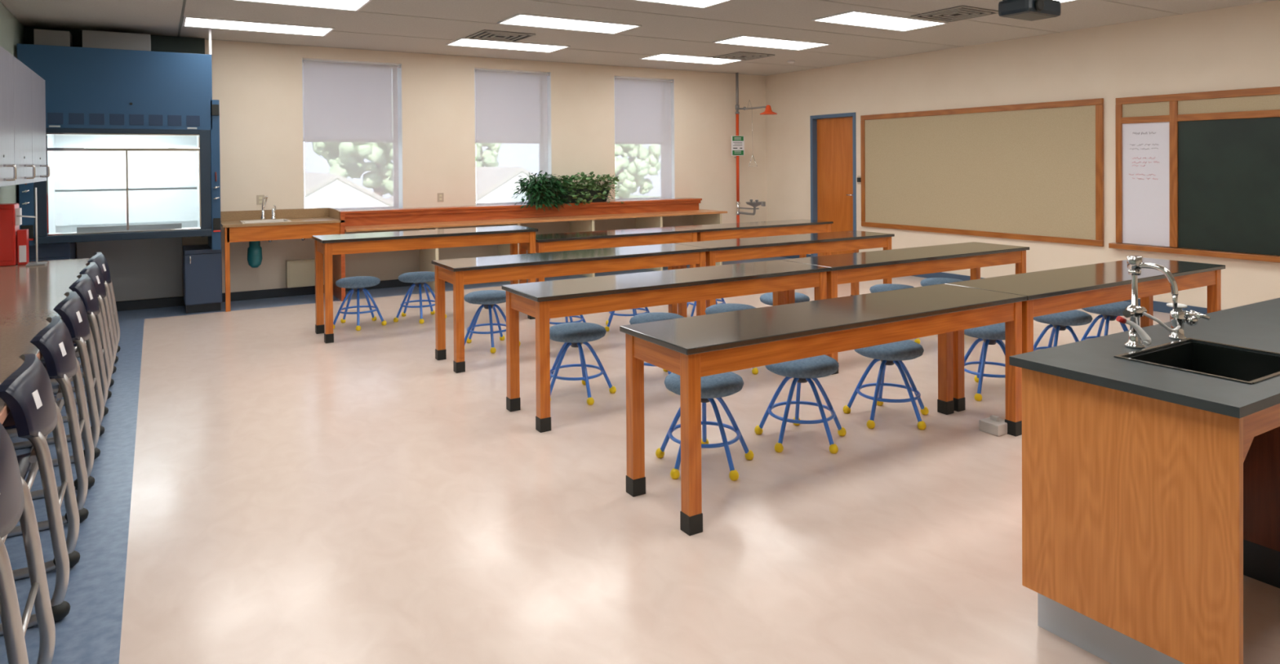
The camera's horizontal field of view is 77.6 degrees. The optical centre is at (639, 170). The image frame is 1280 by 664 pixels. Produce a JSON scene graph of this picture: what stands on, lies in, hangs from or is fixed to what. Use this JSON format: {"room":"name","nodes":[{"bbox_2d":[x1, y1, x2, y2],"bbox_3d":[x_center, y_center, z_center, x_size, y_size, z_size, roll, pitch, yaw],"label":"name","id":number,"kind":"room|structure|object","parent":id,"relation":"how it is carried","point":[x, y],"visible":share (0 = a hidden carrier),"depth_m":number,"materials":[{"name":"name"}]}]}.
{"room":"science classroom","nodes":[
{"label":"science classroom","id":0,"kind":"room"},
{"bbox_2d":[0,1,24,208],"bbox_3d":[-2.940,0.060,2.572,0.150,2.915,12.550,-1,1,-31],"label":"wall","id":1,"kind":"structure","parent":0,"point":[11,30],"depth_m":7.09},
{"bbox_2d":[0,45,17,186],"bbox_3d":[-3.785,-0.328,4.448,0.363,0.866,1.798,-1,1,-31],"label":"upper cabinet","id":2,"kind":"object","parent":1,"relation":"attached to","point":[8,171],"visible":1,"depth_m":5.01,"materials":[{"name":"metal"}]},
{"bbox_2d":[13,55,49,184],"bbox_3d":[-4.721,-0.336,5.986,0.363,0.866,1.798,-1,1,-31],"label":"upper cabinet","id":3,"kind":"object","parent":1,"relation":"attached to","point":[28,87],"visible":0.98,"depth_m":5.89,"materials":[{"name":"metal"}]},
{"bbox_2d":[75,39,767,301],"bbox_3d":[-2.137,-0.025,10.628,9.900,2.915,0.380,-1,1,-31],"label":"wall","id":4,"kind":"structure","parent":0,"point":[257,86],"depth_m":10.17,"materials":[{"name":"paint"}]},
{"bbox_2d":[177,0,186,36],"bbox_3d":[-1.789,-1.411,3.341,0.020,0.006,12.380,-1,1,-31],"label":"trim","id":5,"kind":"structure","parent":4,"relation":"attached to","point":[184,1],"depth_m":7.43,"materials":[{"name":"grey"}]},
{"bbox_2d":[220,207,328,221],"bbox_3d":[-4.178,0.504,9.137,1.180,0.107,0.021,-1,1,-31],"label":"backsplash","id":6,"kind":"structure","parent":4,"relation":"attached to","point":[302,212],"depth_m":9.14,"materials":[{"name":"beige laminate"}]},
{"bbox_2d":[115,279,448,311],"bbox_3d":[-2.029,1.383,10.472,9.588,0.100,0.012,-1,1,-31],"label":"baseboard","id":7,"kind":"structure","parent":4,"relation":"attached to","point":[290,291],"depth_m":9.01,"materials":[{"name":"grey plastic"}]},
{"bbox_2d":[285,258,315,288],"bbox_3d":[-3.899,1.192,9.251,0.390,0.305,0.125,-1,1,-31],"label":"box","id":8,"kind":"object","parent":4,"relation":"attached to","point":[299,273],"visible":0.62,"depth_m":9.18,"materials":[{"name":"beige"}]},
{"bbox_2d":[302,57,403,209],"bbox_3d":[-3.549,-0.411,9.767,1.154,1.825,0.380,-1,1,-31],"label":"window","id":9,"kind":"structure","parent":4,"relation":"in","point":[397,104],"depth_m":10.05,"materials":[{"name":"white plastic"}]},
{"bbox_2d":[302,62,392,141],"bbox_3d":[-3.606,-0.839,9.837,1.059,0.960,0.002,-1,1,-31],"label":"shade","id":10,"kind":"object","parent":9,"relation":"attached to","point":[341,102],"visible":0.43,"depth_m":9.83,"materials":[{"name":"fabric"}]},
{"bbox_2d":[302,59,399,210],"bbox_3d":[-3.467,-0.408,9.633,1.130,1.795,0.041,-1,1,-31],"label":"window frame","id":11,"kind":"structure","parent":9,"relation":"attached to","point":[304,60],"depth_m":9.62,"materials":[{"name":"white"}]},
{"bbox_2d":[474,71,551,205],"bbox_3d":[-1.787,-0.435,10.839,1.097,1.825,0.380,-1,1,-31],"label":"window","id":12,"kind":"structure","parent":4,"relation":"in","point":[544,82],"depth_m":11.09,"materials":[{"name":"white plastic"}]},
{"bbox_2d":[475,71,539,142],"bbox_3d":[-1.844,-0.863,10.909,1.002,0.960,0.002,-1,1,-31],"label":"shade","id":13,"kind":"object","parent":12,"relation":"attached to","point":[507,109],"visible":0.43,"depth_m":10.92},
{"bbox_2d":[474,69,549,205],"bbox_3d":[-1.705,-0.432,10.705,1.073,1.795,0.041,-1,1,-31],"label":"window frame","id":14,"kind":"structure","parent":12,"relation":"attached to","point":[475,70],"depth_m":10.67,"materials":[{"name":"white"}]},
{"bbox_2d":[613,75,675,200],"bbox_3d":[-0.021,-0.459,11.914,1.042,1.825,0.380,-1,1,-31],"label":"window","id":15,"kind":"structure","parent":4,"relation":"in","point":[667,145],"depth_m":12.16,"materials":[{"name":"white plastic"}]},
{"bbox_2d":[614,79,661,143],"bbox_3d":[-0.078,-0.887,11.984,0.947,0.960,0.002,-1,1,-31],"label":"shade","id":16,"kind":"object","parent":15,"relation":"attached to","point":[637,104],"visible":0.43,"depth_m":12.01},
{"bbox_2d":[614,77,672,199],"bbox_3d":[0.061,-0.456,11.780,1.018,1.795,0.041,-1,1,-31],"label":"window frame","id":17,"kind":"structure","parent":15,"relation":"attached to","point":[615,78],"depth_m":11.76,"materials":[{"name":"white"}]},
{"bbox_2d":[0,0,1274,75],"bbox_3d":[1.083,-1.530,5.304,9.900,0.150,13.050,-1,1,-31],"label":"ceiling","id":18,"kind":"structure","parent":0,"point":[153,17],"depth_m":7.98,"materials":[{"name":"tile"}]},
{"bbox_2d":[182,15,334,35],"bbox_3d":[-3.813,-1.438,7.974,1.330,0.012,0.560,-1,1,-31],"label":"recessed light","id":19,"kind":"object","parent":18,"relation":"in","point":[189,21],"visible":1,"depth_m":7.94,"materials":[{"name":"white"}]},
{"bbox_2d":[237,0,371,11],"bbox_3d":[-2.965,-1.430,6.582,1.330,0.012,0.560,-1,1,-31],"label":"recessed light","id":20,"kind":"object","parent":18,"relation":"in","point":[349,5],"visible":1,"depth_m":6.82,"materials":[{"name":"white"}]},
{"bbox_2d":[465,29,535,42],"bbox_3d":[-1.523,-1.460,8.665,0.580,0.015,0.580,-1,1,-31],"label":"ceiling vent","id":21,"kind":"object","parent":18,"relation":"in","point":[485,34],"visible":1,"depth_m":8.64,"materials":[{"name":"black"}]},
{"bbox_2d":[445,37,569,52],"bbox_3d":[-1.545,-1.468,9.354,1.330,0.012,0.560,-1,1,-31],"label":"recessed light","id":22,"kind":"object","parent":18,"relation":"in","point":[521,46],"visible":1,"depth_m":9.34,"materials":[{"name":"white"}]},
{"bbox_2d":[497,13,641,34],"bbox_3d":[-0.698,-1.461,7.962,1.330,0.012,0.560,-1,1,-31],"label":"recessed light","id":23,"kind":"object","parent":18,"relation":"in","point":[519,19],"visible":1,"depth_m":7.92,"materials":[{"name":"white"}]},
{"bbox_2d":[636,0,730,8],"bbox_3d":[0.150,-1.454,6.569,1.330,0.012,0.560,-1,1,-31],"label":"recessed light","id":24,"kind":"object","parent":18,"relation":"in","point":[695,3],"visible":1,"depth_m":6.90,"materials":[{"name":"white"}]},
{"bbox_2d":[639,53,740,64],"bbox_3d":[0.706,-1.499,10.724,1.330,0.012,0.560,-1,1,-31],"label":"recessed light","id":25,"kind":"object","parent":18,"relation":"in","point":[661,56],"visible":0.94,"depth_m":10.70,"materials":[{"name":"white"}]},
{"bbox_2d":[712,51,774,60],"bbox_3d":[1.360,-1.500,10.466,0.580,0.015,0.580,-1,1,-31],"label":"ceiling vent","id":26,"kind":"object","parent":18,"relation":"in","point":[740,55],"visible":1,"depth_m":10.43,"materials":[{"name":"black"}]},
{"bbox_2d":[712,35,831,50],"bbox_3d":[1.553,-1.492,9.332,1.330,0.012,0.560,-1,1,-31],"label":"recessed light","id":27,"kind":"object","parent":18,"relation":"in","point":[744,40],"visible":1,"depth_m":9.30,"materials":[{"name":"white"}]},
{"bbox_2d":[811,9,947,31],"bbox_3d":[2.401,-1.485,7.939,1.330,0.012,0.560,-1,1,-31],"label":"recessed light","id":28,"kind":"object","parent":18,"relation":"in","point":[856,18],"visible":1,"depth_m":7.90,"materials":[{"name":"white"}]},
{"bbox_2d":[910,5,998,22],"bbox_3d":[3.006,-1.484,7.570,0.580,0.015,0.580,-1,1,-31],"label":"ceiling vent","id":29,"kind":"object","parent":18,"relation":"in","point":[960,12],"visible":0.96,"depth_m":7.54,"materials":[{"name":"black"}]},
{"bbox_2d":[998,0,1061,21],"bbox_3d":[2.957,-1.319,6.018,0.420,0.314,0.282,-1,1,-31],"label":"projector","id":30,"kind":"object","parent":18,"relation":"hanging from","point":[1027,10],"visible":1,"depth_m":5.94,"materials":[{"name":"black"}]},
{"bbox_2d":[0,256,1279,663],"bbox_3d":[1.196,1.460,5.184,9.600,0.001,12.400,-1,1,-31],"label":"floor","id":31,"kind":"structure","parent":0,"point":[264,490],"depth_m":3.43,"materials":[{"name":"tile"}]},
{"bbox_2d":[0,422,55,663],"bbox_3d":[-1.835,1.097,1.973,0.582,0.839,0.550,-1,1,-31],"label":"chair","id":32,"kind":"object","parent":31,"relation":"on","point":[16,504],"visible":1,"depth_m":2.09,"materials":[{"name":"silver metal"}]},
{"bbox_2d":[0,353,79,635],"bbox_3d":[-2.280,1.093,2.704,0.582,0.839,0.550,-1,1,-31],"label":"chair","id":33,"kind":"object","parent":31,"relation":"on","point":[28,393],"visible":0.93,"depth_m":2.66,"materials":[{"name":"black plastic"}]},
{"bbox_2d":[0,257,90,424],"bbox_3d":[-3.036,1.128,3.560,0.680,0.760,6.830,-1,1,-31],"label":"countertop","id":34,"kind":"structure","parent":31,"relation":"on","point":[29,295],"depth_m":4.47,"materials":[{"name":"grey laminate"}]},
{"bbox_2d":[0,203,22,266],"bbox_3d":[-4.946,0.499,6.214,0.190,0.475,0.246,-1,1,-31],"label":"box","id":35,"kind":"object","parent":34,"relation":"on","point":[10,223],"visible":0.91,"depth_m":6.12,"materials":[{"name":"red paint"}]},
{"bbox_2d":[17,228,29,264],"bbox_3d":[-4.847,0.600,6.251,0.060,0.270,0.126,-1,1,-31],"label":"box","id":36,"kind":"object","parent":34,"relation":"on","point":[23,254],"visible":0.9,"depth_m":6.20,"materials":[{"name":"red paint"}]},
{"bbox_2d":[16,187,48,266],"bbox_3d":[-4.730,0.435,6.184,0.181,0.600,0.180,-1,1,-31],"label":"stand","id":37,"kind":"object","parent":34,"relation":"on","point":[42,263],"visible":1,"depth_m":6.20,"materials":[{"name":"grey metal"}]},
{"bbox_2d":[2,315,94,537],"bbox_3d":[-2.724,1.090,3.434,0.582,0.839,0.550,-1,1,-31],"label":"chair","id":38,"kind":"object","parent":31,"relation":"on","point":[54,341],"visible":0.77,"depth_m":3.38,"materials":[{"name":"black plastic"}]},
{"bbox_2d":[28,242,75,261],"bbox_3d":[-5.772,1.093,7.781,0.373,0.790,0.654,-1,1,-31],"label":"base cabinet","id":39,"kind":"object","parent":31,"relation":"on","point":[64,251],"visible":0.15,"depth_m":7.57,"materials":[{"name":"blue metal"}]},
{"bbox_2d":[13,291,104,471],"bbox_3d":[-3.169,1.086,4.165,0.582,0.839,0.550,-1,1,-31],"label":"chair","id":40,"kind":"object","parent":31,"relation":"on","point":[72,309],"visible":0.56,"depth_m":4.12,"materials":[{"name":"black plastic"}]},
{"bbox_2d":[40,252,120,367],"bbox_3d":[-4.390,1.075,6.172,0.582,0.839,0.550,-1,1,-31],"label":"chair","id":41,"kind":"object","parent":31,"relation":"on","point":[99,258],"visible":0.33,"depth_m":6.14,"materials":[{"name":"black plastic"}]},
{"bbox_2d":[56,274,111,422],"bbox_3d":[-3.600,1.082,4.873,0.582,0.839,0.550,-1,1,-31],"label":"chair","id":42,"kind":"object","parent":31,"relation":"on","point":[84,286],"visible":0.43,"depth_m":4.83,"materials":[{"name":"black plastic"}]},
{"bbox_2d":[52,262,116,394],"bbox_3d":[-3.990,1.079,5.514,0.582,0.839,0.550,-1,1,-31],"label":"chair","id":43,"kind":"object","parent":31,"relation":"on","point":[92,269],"visible":0.27,"depth_m":5.48,"materials":[{"name":"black plastic"}]},
{"bbox_2d":[17,26,221,301],"bbox_3d":[-5.195,-0.030,8.029,1.653,2.803,0.821,-1,1,-31],"label":"fume hood","id":44,"kind":"object","parent":31,"relation":"on","point":[132,119],"visible":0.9,"depth_m":8.02,"materials":[{"name":"blue metal"}]},
{"bbox_2d":[21,225,33,238],"bbox_3d":[-5.642,0.566,7.327,0.092,0.120,0.020,-1,1,-31],"label":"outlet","id":45,"kind":"object","parent":44,"relation":"attached to","point":[30,228],"depth_m":7.33,"materials":[{"name":"black plastic"}]},
{"bbox_2d":[213,217,220,230],"bbox_3d":[-4.324,0.548,8.129,0.066,0.120,0.020,-1,1,-31],"label":"outlet","id":46,"kind":"object","parent":44,"relation":"attached to","point":[216,221],"depth_m":8.12,"materials":[{"name":"black plastic"}]},
{"bbox_2d":[182,244,222,313],"bbox_3d":[-4.655,1.145,8.461,0.338,0.656,0.654,-1,1,-31],"label":"base cabinet","id":47,"kind":"object","parent":31,"relation":"on","point":[202,264],"visible":0.94,"depth_m":8.22,"materials":[{"name":"blue metal"}]},
{"bbox_2d":[220,207,345,311],"bbox_3d":[-3.987,0.958,8.861,1.210,1.012,0.696,-1,1,-31],"label":"sink counter","id":48,"kind":"object","parent":31,"relation":"on","point":[302,223],"depth_m":8.72,"materials":[{"name":"brown laminate"}]},
{"bbox_2d":[260,195,267,219],"bbox_3d":[-4.213,0.423,8.928,0.079,0.272,0.120,-1,1,-31],"label":"faucet","id":49,"kind":"object","parent":48,"relation":"on","point":[263,217],"visible":1,"depth_m":8.94,"materials":[{"name":"silver metal"}]},
{"bbox_2d":[239,218,291,267],"bbox_3d":[-4.160,0.805,8.817,0.480,0.501,0.582,-1,1,-31],"label":"sink","id":50,"kind":"object","parent":48,"relation":"in","point":[255,250],"depth_m":8.62,"materials":[{"name":"teal"}]},
{"bbox_2d":[220,216,345,227],"bbox_3d":[-3.989,0.572,8.857,1.210,0.027,0.694,-1,1,-31],"label":"countertop","id":51,"kind":"structure","parent":48,"relation":"on","point":[226,224],"depth_m":8.66,"materials":[{"name":"beige laminate"}]},
{"bbox_2d":[333,275,386,330],"bbox_3d":[-2.654,1.239,7.496,0.503,0.455,0.480,-1,1,-19],"label":"stool","id":52,"kind":"object","parent":31,"relation":"on","point":[357,283],"visible":0.99,"depth_m":7.44,"materials":[{"name":"blue metal"}]},
{"bbox_2d":[393,271,446,323],"bbox_3d":[-2.159,1.233,7.798,0.503,0.455,0.480,-1,1,-20],"label":"stool","id":53,"kind":"object","parent":31,"relation":"on","point":[420,279],"visible":0.91,"depth_m":7.71,"materials":[{"name":"blue metal"}]},
{"bbox_2d":[311,225,537,343],"bbox_3d":[-1.980,1.021,7.495,1.985,0.881,0.548,-1,1,-31],"label":"lab table","id":54,"kind":"object","parent":31,"relation":"on","point":[326,246],"visible":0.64,"depth_m":7.18,"materials":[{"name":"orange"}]},
{"bbox_2d":[463,289,520,353],"bbox_3d":[-1.251,1.238,6.594,0.503,0.455,0.480,-1,1,-19],"label":"stool","id":55,"kind":"object","parent":31,"relation":"on","point":[488,299],"visible":0.79,"depth_m":6.51,"materials":[{"name":"blue metal"}]},
{"bbox_2d":[344,208,727,292],"bbox_3d":[-1.184,1.026,10.545,5.323,0.800,0.737,-1,1,-31],"label":"shelf","id":56,"kind":"object","parent":31,"relation":"on","point":[384,265],"visible":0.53,"depth_m":10.23,"materials":[{"name":"laminate"}]},
{"bbox_2d":[342,197,702,226],"bbox_3d":[-1.360,0.538,10.698,5.193,0.174,0.286,-1,1,-31],"label":"window ledge","id":57,"kind":"object","parent":56,"relation":"on","point":[459,213],"visible":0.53,"depth_m":10.31,"materials":[{"name":"red wood"}]},
{"bbox_2d":[511,170,571,212],"bbox_3d":[-1.306,0.280,10.621,0.801,0.558,0.490,-1,1,-31],"label":"potted fern","id":58,"kind":"object","parent":57,"relation":"on","point":[541,191],"visible":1,"depth_m":10.56,"materials":[{"name":"green plant"}]},
{"bbox_2d":[526,189,554,204],"bbox_3d":[-1.347,0.355,10.725,0.324,0.188,0.230,-1,1,-31],"label":"planter","id":59,"kind":"object","parent":58,"relation":"on","point":[530,194],"depth_m":10.62,"materials":[{"name":"grey"}]},
{"bbox_2d":[555,171,623,204],"bbox_3d":[-0.691,0.243,11.013,0.970,0.456,0.418,-1,1,-31],"label":"geranium","id":60,"kind":"object","parent":57,"relation":"on","point":[588,193],"visible":0.96,"depth_m":10.96,"materials":[{"name":"green"}]},
{"bbox_2d":[558,187,609,203],"bbox_3d":[-0.779,0.347,11.070,0.734,0.188,0.230,-1,1,-31],"label":"planter","id":61,"kind":"object","parent":60,"relation":"on","point":[593,193],"depth_m":10.98,"materials":[{"name":"grey"}]},
{"bbox_2d":[549,314,586,324],"bbox_3d":[-0.665,1.230,6.950,0.503,0.455,0.480,-1,1,-32],"label":"stool","id":62,"kind":"object","parent":31,"relation":"on","point":[581,317],"visible":0.1,"depth_m":6.89,"materials":[{"name":"blue metal"}]},
{"bbox_2d":[431,243,708,373],"bbox_3d":[-0.512,1.075,6.576,2.278,0.768,0.548,-1,1,-31],"label":"lab table","id":63,"kind":"object","parent":31,"relation":"on","point":[460,272],"visible":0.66,"depth_m":6.20,"materials":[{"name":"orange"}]},
{"bbox_2d":[549,321,616,404],"bbox_3d":[-0.409,1.245,5.198,0.503,0.455,0.480,-1,1,-26],"label":"stool","id":64,"kind":"object","parent":31,"relation":"on","point":[575,334],"visible":0.87,"depth_m":5.12,"materials":[{"name":"blue fabric"}]},
{"bbox_2d":[518,226,699,283],"bbox_3d":[-0.311,1.054,8.574,1.958,0.768,0.548,-1,1,-31],"label":"lab table","id":65,"kind":"object","parent":31,"relation":"on","point":[546,242],"visible":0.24,"depth_m":8.34,"materials":[{"name":"grey"}]},
{"bbox_2d":[604,306,649,331],"bbox_3d":[-0.098,1.222,7.296,0.503,0.455,0.480,-1,1,-18],"label":"stool","id":66,"kind":"object","parent":31,"relation":"on","point":[634,311],"visible":0.23,"depth_m":7.19,"materials":[{"name":"blue metal"}]},
{"bbox_2d":[629,311,684,373],"bbox_3d":[0.136,1.237,5.530,0.503,0.455,0.480,-1,1,-21],"label":"stool","id":67,"kind":"object","parent":31,"relation":"on","point":[655,316],"visible":0.11,"depth_m":5.50,"materials":[{"name":"blue fabric"}]},
{"bbox_2d":[501,259,831,432],"bbox_3d":[0.248,1.082,5.277,2.250,0.768,0.548,-1,1,-31],"label":"lab table","id":68,"kind":"object","parent":31,"relation":"on","point":[544,300],"visible":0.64,"depth_m":4.90,"materials":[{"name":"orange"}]},
{"bbox_2d":[655,371,753,480],"bbox_3d":[0.335,1.251,3.988,0.503,0.455,0.480,-1,1,-31],"label":"stool","id":69,"kind":"object","parent":31,"relation":"on","point":[717,386],"visible":0.73,"depth_m":3.91,"materials":[{"name":"blue fabric"}]},
{"bbox_2d":[686,297,725,316],"bbox_3d":[0.658,1.212,7.755,0.503,0.455,0.480,-1,1,-29],"label":"stool","id":70,"kind":"object","parent":31,"relation":"on","point":[722,300],"visible":0.13,"depth_m":7.66,"materials":[{"name":"blue metal"}]},
{"bbox_2d":[705,302,758,374],"bbox_3d":[0.696,1.230,5.870,0.503,0.455,0.480,-1,1,-36],"label":"stool","id":71,"kind":"object","parent":31,"relation":"on","point":[718,308],"visible":0.12,"depth_m":5.83,"materials":[{"name":"blue fabric"}]},
{"bbox_2d":[672,218,833,257],"bbox_3d":[1.399,1.031,9.615,2.038,0.768,0.548,-1,1,-31],"label":"lab table","id":72,"kind":"object","parent":31,"relation":"on","point":[799,226],"visible":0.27,"depth_m":9.42,"materials":[{"name":"grey"}]},
{"bbox_2d":[735,72,777,222],"bbox_3d":[1.733,-0.068,12.129,0.280,2.912,0.960,-1,1,-31],"label":"shower","id":73,"kind":"object","parent":31,"relation":"on","point":[768,110],"visible":0.93,"depth_m":12.43,"materials":[{"name":"orange paint"}]},
{"bbox_2d":[731,135,744,155],"bbox_3d":[1.528,-0.384,12.415,0.210,0.310,0.017,-1,1,-11],"label":"sign","id":74,"kind":"object","parent":73,"relation":"attached to","point":[737,141],"visible":1,"depth_m":12.41,"materials":[{"name":"white"}]},
{"bbox_2d":[760,292,809,305],"bbox_3d":[1.175,1.221,6.397,0.503,0.455,0.480,-1,1,-19],"label":"stool","id":75,"kind":"object","parent":31,"relation":"on","point":[766,298],"visible":0.05,"depth_m":6.32,"materials":[{"name":"blue fabric"}]},
{"bbox_2d":[676,230,894,317],"bbox_3d":[1.467,1.049,7.781,2.348,0.768,0.548,-1,1,-31],"label":"lab table","id":76,"kind":"object","parent":31,"relation":"on","point":[736,249],"visible":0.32,"depth_m":7.56,"materials":[{"name":"grey"}]},
{"bbox_2d":[754,354,846,453],"bbox_3d":[0.895,1.243,4.329,0.503,0.455,0.480,-1,1,-31],"label":"stool","id":77,"kind":"object","parent":31,"relation":"on","point":[802,370],"visible":0.96,"depth_m":4.24,"materials":[{"name":"metal"}]},
{"bbox_2d":[619,283,1027,535],"bbox_3d":[1.024,1.089,4.032,2.280,0.768,0.548,-1,1,-31],"label":"lab table","id":78,"kind":"object","parent":31,"relation":"on","point":[692,348],"visible":0.94,"depth_m":3.67,"materials":[{"name":"grey"}]},
{"bbox_2d":[843,339,928,429],"bbox_3d":[1.480,1.235,4.685,0.503,0.455,0.480,-1,1,-31],"label":"stool","id":79,"kind":"object","parent":31,"relation":"on","point":[889,353],"visible":0.96,"depth_m":4.59,"materials":[{"name":"metal"}]},
{"bbox_2d":[869,283,919,343],"bbox_3d":[2.181,1.210,6.774,0.503,0.455,0.480,-1,1,-32],"label":"stool","id":80,"kind":"object","parent":31,"relation":"on","point":[886,286],"visible":0.15,"depth_m":6.73,"materials":[{"name":"blue fabric"}]},
{"bbox_2d":[781,241,1029,374],"bbox_3d":[2.213,1.056,6.473,2.343,0.768,0.548,-1,1,-31],"label":"lab table","id":81,"kind":"object","parent":31,"relation":"on","point":[847,268],"visible":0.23,"depth_m":6.23,"materials":[{"name":"grey"}]},
{"bbox_2d":[920,277,963,286],"bbox_3d":[2.735,1.202,7.111,0.503,0.455,0.480,-1,1,-27],"label":"stool","id":82,"kind":"object","parent":31,"relation":"on","point":[931,281],"visible":0.09,"depth_m":7.08,"materials":[{"name":"blue fabric"}]},
{"bbox_2d":[964,322,1005,400],"bbox_3d":[2.304,1.224,5.186,0.503,0.455,0.480,-1,1,-31],"label":"stool","id":83,"kind":"object","parent":31,"relation":"on","point":[993,334],"visible":0.58,"depth_m":5.10,"materials":[{"name":"blue metal"}]},
{"bbox_2d":[978,414,1007,435],"bbox_3d":[1.989,1.418,4.449,0.130,0.084,0.120,-1,1,-31],"label":"outlet box","id":84,"kind":"object","parent":31,"relation":"on","point":[993,424],"visible":0.91,"depth_m":4.41,"materials":[{"name":"grey"}]},
{"bbox_2d":[1033,309,1093,351],"bbox_3d":[2.979,1.215,5.597,0.503,0.455,0.480,-1,1,-31],"label":"stool","id":85,"kind":"object","parent":31,"relation":"on","point":[1060,321],"visible":0.51,"depth_m":5.51,"materials":[{"name":"blue fabric"}]},
{"bbox_2d":[945,257,1225,411],"bbox_3d":[2.989,1.062,5.228,2.313,0.768,0.548,-1,1,-31],"label":"lab table","id":86,"kind":"object","parent":31,"relation":"on","point":[1049,291],"visible":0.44,"depth_m":4.92,"materials":[{"name":"grey"}]},
{"bbox_2d":[1080,301,1131,340],"bbox_3d":[3.526,1.207,5.930,0.503,0.455,0.480,-1,1,-31],"label":"stool","id":87,"kind":"object","parent":31,"relation":"on","point":[1110,311],"visible":0.38,"depth_m":5.86,"materials":[{"name":"blue fabric"}]},
{"bbox_2d":[1008,297,1279,663],"bbox_3d":[2.660,1.020,3.067,3.090,0.899,0.629,-1,1,-31],"label":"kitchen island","id":88,"kind":"object","parent":31,"relation":"on","point":[1151,474],"visible":1,"depth_m":2.31,"materials":[{"name":"brown wood"}]},
{"bbox_2d":[1008,297,1279,417],"bbox_3d":[2.657,0.588,3.063,3.090,0.027,0.629,-1,1,-31],"label":"island countertop","id":89,"kind":"structure","parent":88,"relation":"on","point":[1256,326],"depth_m":2.43,"materials":[{"name":"stone"}]},
{"bbox_2d":[1115,255,1178,348],"bbox_3d":[1.661,0.435,2.593,0.118,0.302,0.161,-1,1,-31],"label":"gooseneck faucet","id":90,"kind":"object","parent":89,"relation":"on","point":[1133,311],"visible":1,"depth_m":2.62,"materials":[{"name":"silver metal"}]},
{"bbox_2d":[1143,311,1181,332],"bbox_3d":[1.765,0.508,2.684,0.214,0.086,0.031,-1,1,-25],"label":"handle","id":91,"kind":"object","parent":90,"relation":"attached to","point":[1146,314],"visible":0.91,"depth_m":2.66,"materials":[{"name":"silver metal"}]},
{"bbox_2d":[1166,302,1210,339],"bbox_3d":[1.894,0.522,2.751,0.129,0.122,0.059,0,1,9],"label":"fitting","id":92,"kind":"object","parent":89,"relation":"on","point":[1177,317],"visible":0.89,"depth_m":2.74,"materials":[{"name":"silver metal"}]},
{"bbox_2d":[1113,337,1279,384],"bbox_3d":[1.793,0.649,2.474,0.474,0.131,0.371,-1,1,-31],"label":"sink","id":93,"kind":"object","parent":89,"relation":"in","point":[1220,361],"depth_m":2.61,"materials":[{"name":"grey"}]},
{"bbox_2d":[765,0,1279,310],"bbox_3d":[5.388,-0.054,7.640,0.150,2.915,12.550,-1,1,-31],"label":"wall","id":94,"kind":"structure","parent":0,"point":[1237,46],"depth_m":8.78,"materials":[{"name":"paint"}]},
{"bbox_2d":[204,0,1182,75],"bbox_3d":[1.395,-1.463,6.071,8.270,0.004,10.985,-1,1,-31],"label":"trim","id":95,"kind":"structure","parent":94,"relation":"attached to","point":[231,0],"depth_m":8.43,"materials":[{"name":"metal"}]},
{"bbox_2d":[809,111,856,256],"bbox_3d":[2.894,0.278,11.731,0.165,2.210,0.910,-1,1,-31],"label":"door","id":96,"kind":"structure","parent":94,"relation":"in","point":[833,136],"depth_m":11.76,"materials":[{"name":"brown wood"}]},
{"bbox_2d":[860,97,1103,246],"bbox_3d":[3.986,0.014,9.767,0.034,1.555,3.340,-1,1,-31],"label":"tackboard","id":97,"kind":"object","parent":94,"relation":"attached to","point":[1033,171],"visible":1,"depth_m":9.45,"materials":[{"name":"beige fabric"}]},
{"bbox_2d":[780,253,1222,314],"bbox_3d":[5.291,1.354,7.676,0.012,0.100,12.400,-1,1,-31],"label":"baseboard","id":98,"kind":"structure","parent":94,"relation":"attached to","point":[1158,306],"depth_m":8.13,"materials":[{"name":"blue plastic"}]},
{"bbox_2d":[1108,86,1279,262],"bbox_3d":[5.754,0.036,6.815,0.084,1.550,3.360,-1,1,-31],"label":"chalkboard","id":99,"kind":"object","parent":94,"relation":"attached to","point":[1197,171],"visible":1,"depth_m":7.56,"materials":[{"name":"green"}]},
{"bbox_2d":[1108,242,1279,262],"bbox_3d":[5.759,0.785,6.822,0.084,0.052,3.360,-1,1,-31],"label":"chalk tray","id":100,"kind":"object","parent":99,"relation":"on","point":[1175,249],"depth_m":7.53,"materials":[{"name":"brown wood"}]},
{"label":"outside","id":101,"kind":"structure","parent":0,"visible":0},
{"bbox_2d":[615,194,660,198],"bbox_3d":[-16.823,5.100,66.232,100.000,0.200,109.400,-1,1,-31],"label":"ground","id":102,"kind":"structure","parent":101,"point":[630,195],"depth_m":129.32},
{"bbox_2d":[303,169,393,208],"bbox_3d":[-14.393,2.314,27.145,12.200,6.100,9.480,-1,1,-31],"label":"house","id":103,"kind":"structure","parent":102,"relation":"on","point":[322,190],"depth_m":24.80,"materials":[{"name":"white"}]},
{"bbox_2d":[311,108,393,196],"bbox_3d":[-12.901,0.651,39.056,4.941,9.192,5.902,0,1,32],"label":"leafy tree","id":104,"kind":"object","parent":102,"relation":"on","point":[345,159],"visible":0.37,"depth_m":37.55,"materials":[{"name":"green plant"}]},
{"bbox_2d":[386,166,538,203],"bbox_3d":[-6.540,2.558,31.867,6.000,5.400,9.380,-1,1,-31],"label":"house","id":105,"kind":"structure","parent":102,"relation":"on","point":[493,184],"depth_m":27.76,"materials":[{"name":"white"}]},
{"bbox_2d":[475,142,502,166],"bbox_3d":[-10.465,1.028,45.029,5.813,8.287,4.209,-1,1,-31],"label":"leafy tree","id":106,"kind":"object","parent":102,"relation":"on","point":[487,157],"visible":0.16,"depth_m":44.98,"materials":[{"name":"green plant"}]},
{"bbox_2d":[614,143,660,198],"bbox_3d":[-1.160,1.139,53.104,5.623,7.767,4.955,-1,1,-31],"label":"leafy tree","id":107,"kind":"object","parent":102,"relation":"on","point":[632,176],"visible":0.48,"depth_m":51.77,"materials":[{"name":"green plant"}]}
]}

